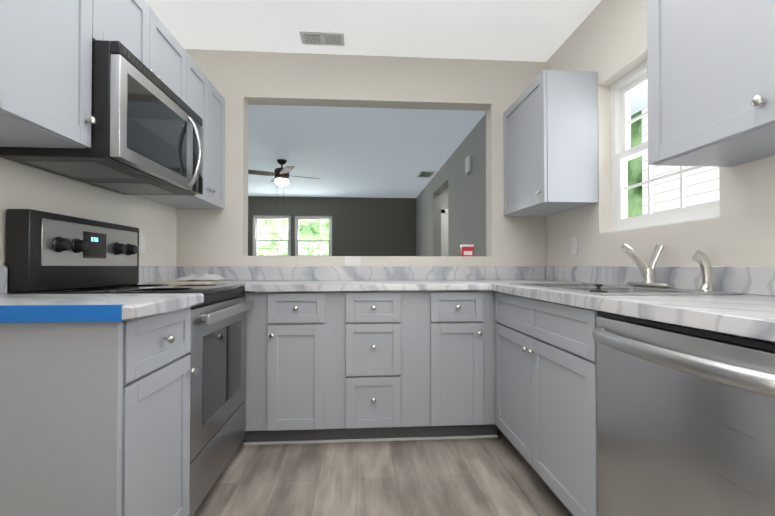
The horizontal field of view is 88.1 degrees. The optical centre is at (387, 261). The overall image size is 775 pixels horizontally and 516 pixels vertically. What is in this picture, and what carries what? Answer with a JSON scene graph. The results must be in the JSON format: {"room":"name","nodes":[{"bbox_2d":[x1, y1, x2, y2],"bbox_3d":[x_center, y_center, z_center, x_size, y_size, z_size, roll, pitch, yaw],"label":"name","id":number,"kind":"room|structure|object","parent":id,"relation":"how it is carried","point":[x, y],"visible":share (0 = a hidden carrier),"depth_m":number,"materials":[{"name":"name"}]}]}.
{"room":"kitchen","nodes":[
{"label":"kitchen","id":0,"kind":"room"},
{"bbox_2d":[0,157,176,293],"bbox_3d":[-1.354,-0.254,0.226,0.120,2.540,5.130,0,-1,-4],"label":"wall","id":1,"kind":"structure","parent":0,"point":[22,186],"depth_m":1.86,"materials":[{"name":"paint"}]},
{"bbox_2d":[0,0,96,147],"bbox_3d":[-1.165,-0.784,0.998,0.358,0.760,0.830,0,-1,-4],"label":"upper cabinet","id":2,"kind":"object","parent":1,"relation":"attached to","point":[45,73],"visible":0.98,"depth_m":1.24,"materials":[{"name":"grey paint"}]},
{"bbox_2d":[92,0,186,102],"bbox_3d":[-1.220,-0.971,1.798,0.358,0.364,0.770,0,-1,-4],"label":"upper cabinet","id":3,"kind":"object","parent":1,"relation":"attached to","point":[140,31],"visible":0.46,"depth_m":1.76,"materials":[{"name":"grey paint"}]},
{"bbox_2d":[0,40,202,194],"bbox_3d":[-1.159,-0.573,1.797,0.479,0.425,0.762,0,-1,-4],"label":"over-the-range microwave","id":4,"kind":"object","parent":3,"relation":"attached to","point":[147,133],"visible":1,"depth_m":1.58,"materials":[{"name":"silver metal"}]},
{"bbox_2d":[139,232,144,252],"bbox_3d":[-1.435,-0.108,2.339,0.008,0.116,0.072,0,-1,-4],"label":"electrical outlet","id":5,"kind":"object","parent":1,"relation":"attached to","point":[141,242],"visible":0.88,"depth_m":2.33,"materials":[{"name":"white plastic"}]},
{"bbox_2d":[135,53,224,208],"bbox_3d":[-1.268,-0.756,2.493,0.358,0.775,0.628,0,-1,-4],"label":"upper cabinet","id":6,"kind":"object","parent":1,"relation":"attached to","point":[205,100],"visible":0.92,"depth_m":2.52,"materials":[{"name":"grey paint"}]},
{"bbox_2d":[248,196,415,255],"bbox_3d":[-2.120,-0.139,8.803,5.800,2.540,0.150,0,-1,-4],"label":"wall","id":7,"kind":"structure","parent":0,"point":[373,226],"depth_m":8.84,"materials":[{"name":"paint"}]},
{"bbox_2d":[253,215,331,255],"bbox_3d":[-2.074,-0.432,8.785,1.730,1.135,0.140,0,-1,-4],"label":"living room window","id":8,"kind":"structure","parent":7,"relation":"in","point":[267,218],"depth_m":8.80,"materials":[{"name":"white plastic"}]},
{"bbox_2d":[176,49,546,265],"bbox_3d":[-1.638,-0.219,2.845,5.946,2.540,0.135,0,-1,-4],"label":"wall","id":9,"kind":"structure","parent":0,"point":[241,81],"depth_m":2.89,"materials":[{"name":"paint"}]},
{"bbox_2d":[344,256,360,265],"bbox_3d":[-0.250,-0.001,2.865,0.116,0.072,0.008,0,-1,-4],"label":"electrical outlet","id":10,"kind":"object","parent":9,"relation":"attached to","point":[352,260],"visible":1,"depth_m":2.86,"materials":[{"name":"white plastic"}]},
{"bbox_2d":[460,244,473,255],"bbox_3d":[0.594,-0.080,2.988,0.091,0.088,0.052,0,-1,-4],"label":"box","id":11,"kind":"object","parent":9,"relation":"on","point":[466,250],"visible":0.96,"depth_m":2.96,"materials":[{"name":"red"}]},
{"bbox_2d":[193,428,571,515],"bbox_3d":[-1.062,1.086,3.220,7.150,0.060,11.400,0,-1,-4],"label":"floor","id":12,"kind":"structure","parent":0,"point":[498,476],"depth_m":1.89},
{"bbox_2d":[0,307,196,515],"bbox_3d":[-1.018,0.593,1.226,0.686,0.874,0.442,0,-1,-4],"label":"base cabinet","id":13,"kind":"object","parent":12,"relation":"on","point":[94,418],"visible":0.92,"depth_m":1.03,"materials":[{"name":"grey paint"}]},
{"bbox_2d":[0,266,211,322],"bbox_3d":[-1.010,0.085,1.220,0.699,0.141,0.468,0,-1,-4],"label":"countertop","id":14,"kind":"structure","parent":13,"relation":"on","point":[14,308],"depth_m":1.12,"materials":[{"name":"stone"}]},
{"bbox_2d":[6,209,253,515],"bbox_3d":[-1.046,0.426,1.814,0.701,1.222,0.726,0,-1,-4],"label":"range","id":15,"kind":"object","parent":12,"relation":"on","point":[50,253],"visible":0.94,"depth_m":1.67,"materials":[{"name":"grey metal"}]},
{"bbox_2d":[242,292,281,444],"bbox_3d":[-1.036,0.609,2.491,0.823,0.874,0.628,0,-1,-4],"label":"base cabinet","id":16,"kind":"object","parent":12,"relation":"on","point":[263,321],"depth_m":2.22,"materials":[{"name":"grey paint"}]},
{"bbox_2d":[278,292,337,443],"bbox_3d":[-0.498,0.610,2.528,0.371,0.874,0.628,0,-1,-4],"label":"base cabinet","id":17,"kind":"object","parent":12,"relation":"on","point":[308,385],"depth_m":2.22,"materials":[{"name":"grey paint"}]},
{"bbox_2d":[338,291,417,442],"bbox_3d":[-0.087,0.610,2.556,0.453,0.874,0.628,0,-1,-4],"label":"base cabinet","id":18,"kind":"object","parent":12,"relation":"on","point":[347,366],"depth_m":2.25,"materials":[{"name":"grey paint"}]},
{"bbox_2d":[418,291,485,439],"bbox_3d":[0.333,0.611,2.585,0.389,0.874,0.628,0,-1,-4],"label":"base cabinet","id":19,"kind":"object","parent":12,"relation":"on","point":[451,324],"depth_m":2.28,"materials":[{"name":"grey paint"}]},
{"bbox_2d":[486,291,497,437],"bbox_3d":[0.837,0.611,2.619,0.734,0.874,0.628,0,-1,-4],"label":"base cabinet","id":20,"kind":"object","parent":12,"relation":"on","point":[491,428],"depth_m":2.31,"materials":[{"name":"grey paint"}]},
{"bbox_2d":[212,266,487,291],"bbox_3d":[-0.443,0.101,2.518,2.010,0.140,0.668,0,-1,-4],"label":"countertop","id":21,"kind":"structure","parent":20,"relation":"on","point":[255,278],"depth_m":2.81,"materials":[{"name":"stone"}]},
{"bbox_2d":[149,273,225,282],"bbox_3d":[-1.228,0.102,2.498,0.358,0.058,0.315,0,-1,-4],"label":"papers","id":22,"kind":"object","parent":21,"relation":"on","point":[202,278],"visible":1,"depth_m":2.45,"materials":[{"name":"beige paper"}]},
{"bbox_2d":[488,266,774,341],"bbox_3d":[0.957,0.088,1.532,0.644,0.140,2.828,0,-1,-4],"label":"countertop","id":23,"kind":"structure","parent":20,"relation":"on","point":[750,313],"depth_m":1.36,"materials":[{"name":"stone"}]},
{"bbox_2d":[509,283,745,295],"bbox_3d":[0.949,0.208,1.786,0.515,0.188,0.850,0,-1,-4],"label":"sink","id":24,"kind":"object","parent":23,"relation":"in","point":[614,289],"visible":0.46,"depth_m":1.73,"materials":[{"name":"silver metal"}]},
{"bbox_2d":[589,284,608,291],"bbox_3d":[0.750,0.095,1.423,0.062,0.029,0.062,0,-1,-4],"label":"stopper","id":25,"kind":"object","parent":24,"relation":"on","point":[598,288],"visible":1,"depth_m":1.41,"materials":[{"name":"silver plastic"}]},
{"bbox_2d":[621,244,715,291],"bbox_3d":[1.128,0.016,1.668,0.158,0.193,0.446,0,-1,-4],"label":"faucet","id":26,"kind":"object","parent":23,"relation":"on","point":[701,258],"visible":1,"depth_m":1.74,"materials":[{"name":"silver metal"}]},
{"bbox_2d":[495,292,597,515],"bbox_3d":[0.937,0.601,1.821,0.642,0.874,0.978,0,-1,-4],"label":"base cabinet","id":27,"kind":"object","parent":12,"relation":"on","point":[546,388],"visible":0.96,"depth_m":1.62,"materials":[{"name":"grey paint"}]},
{"bbox_2d":[592,311,774,515],"bbox_3d":[0.959,0.592,0.996,0.655,0.869,0.663,0,-1,-4],"label":"dishwasher","id":28,"kind":"object","parent":12,"relation":"on","point":[685,420],"visible":0.98,"depth_m":0.95,"materials":[{"name":"grey metal"}]},
{"bbox_2d":[145,0,647,197],"bbox_3d":[-1.154,-1.506,4.602,7.150,0.080,8.700,0,-1,-4],"label":"ceiling","id":29,"kind":"structure","parent":0,"point":[528,30],"depth_m":2.83,"materials":[{"name":"paint"}]},
{"bbox_2d":[248,159,319,203],"bbox_3d":[-1.517,-1.120,5.751,0.871,0.659,0.871,0,-1,19],"label":"ceiling fan","id":30,"kind":"object","parent":29,"relation":"hanging from","point":[281,176],"visible":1,"depth_m":5.67,"materials":[{"name":"brown metal"}]},
{"bbox_2d":[299,31,344,45],"bbox_3d":[-0.433,-1.485,2.676,0.289,0.012,0.150,0,-1,-4],"label":"ceiling vent","id":31,"kind":"object","parent":29,"relation":"in","point":[323,38],"visible":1,"depth_m":2.66,"materials":[{"name":"white plastic"}]},
{"bbox_2d":[417,171,434,177],"bbox_3d":[0.633,-1.430,6.608,0.230,0.016,0.400,0,-1,-4],"label":"ceiling vent","id":32,"kind":"object","parent":29,"relation":"in","point":[428,174],"visible":1,"depth_m":6.58,"materials":[{"name":"white plastic"}]},
{"bbox_2d":[416,113,485,255],"bbox_3d":[0.908,-0.177,6.011,0.140,2.540,5.835,0,-1,-4],"label":"wall","id":33,"kind":"structure","parent":0,"point":[455,190],"depth_m":5.09,"materials":[{"name":"paint"}]},
{"bbox_2d":[441,209,447,255],"bbox_3d":[1.487,0.060,7.653,0.940,2.110,0.030,0,-1,-4],"label":"door frame","id":34,"kind":"structure","parent":33,"relation":"attached to","point":[444,232],"depth_m":7.62,"materials":[{"name":"white wood"}]},
{"bbox_2d":[465,155,471,173],"bbox_3d":[0.921,-1.096,4.553,0.034,0.180,0.170,0,-1,-4],"label":"door chime","id":35,"kind":"object","parent":33,"relation":"attached to","point":[468,164],"visible":1,"depth_m":4.49,"materials":[{"name":"white plastic"}]},
{"bbox_2d":[546,0,774,265],"bbox_3d":[1.433,-0.251,0.417,0.150,2.540,5.130,0,-1,-4],"label":"wall","id":36,"kind":"structure","parent":0,"point":[606,40],"depth_m":2.07,"materials":[{"name":"paint"}]},
{"bbox_2d":[503,70,597,215],"bbox_3d":[1.025,-0.719,2.640,0.358,0.765,0.648,0,-1,-4],"label":"upper cabinet","id":37,"kind":"object","parent":36,"relation":"attached to","point":[550,120],"visible":1,"depth_m":2.33,"materials":[{"name":"grey paint"}]},
{"bbox_2d":[571,237,577,254],"bbox_3d":[1.201,-0.099,2.584,0.016,0.116,0.072,0,-1,-4],"label":"light switch","id":38,"kind":"object","parent":36,"relation":"attached to","point":[574,245],"visible":1,"depth_m":2.58,"materials":[{"name":"white plastic"}]},
{"bbox_2d":[599,60,719,233],"bbox_3d":[1.327,-0.596,1.943,0.144,0.870,0.780,0,-1,-4],"label":"kitchen window","id":39,"kind":"structure","parent":36,"relation":"in","point":[623,152],"depth_m":2.20,"materials":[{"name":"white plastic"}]},
{"bbox_2d":[647,0,774,166],"bbox_3d":[1.135,-0.741,1.029,0.358,0.765,0.919,0,-1,-4],"label":"upper cabinet","id":40,"kind":"object","parent":36,"relation":"attached to","point":[711,79],"visible":1,"depth_m":1.24,"materials":[{"name":"grey paint"}]},
{"label":"outside","id":41,"kind":"structure","parent":0,"visible":0},
{"bbox_2d":[257,219,328,254],"bbox_3d":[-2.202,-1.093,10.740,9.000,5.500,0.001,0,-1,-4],"label":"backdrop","id":42,"kind":"structure","parent":41,"point":[262,222],"depth_m":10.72,"materials":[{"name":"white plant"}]},
{"bbox_2d":[627,107,719,217],"bbox_3d":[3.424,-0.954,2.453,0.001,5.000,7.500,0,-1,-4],"label":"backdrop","id":43,"kind":"structure","parent":41,"point":[701,185],"depth_m":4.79,"materials":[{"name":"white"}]}
]}

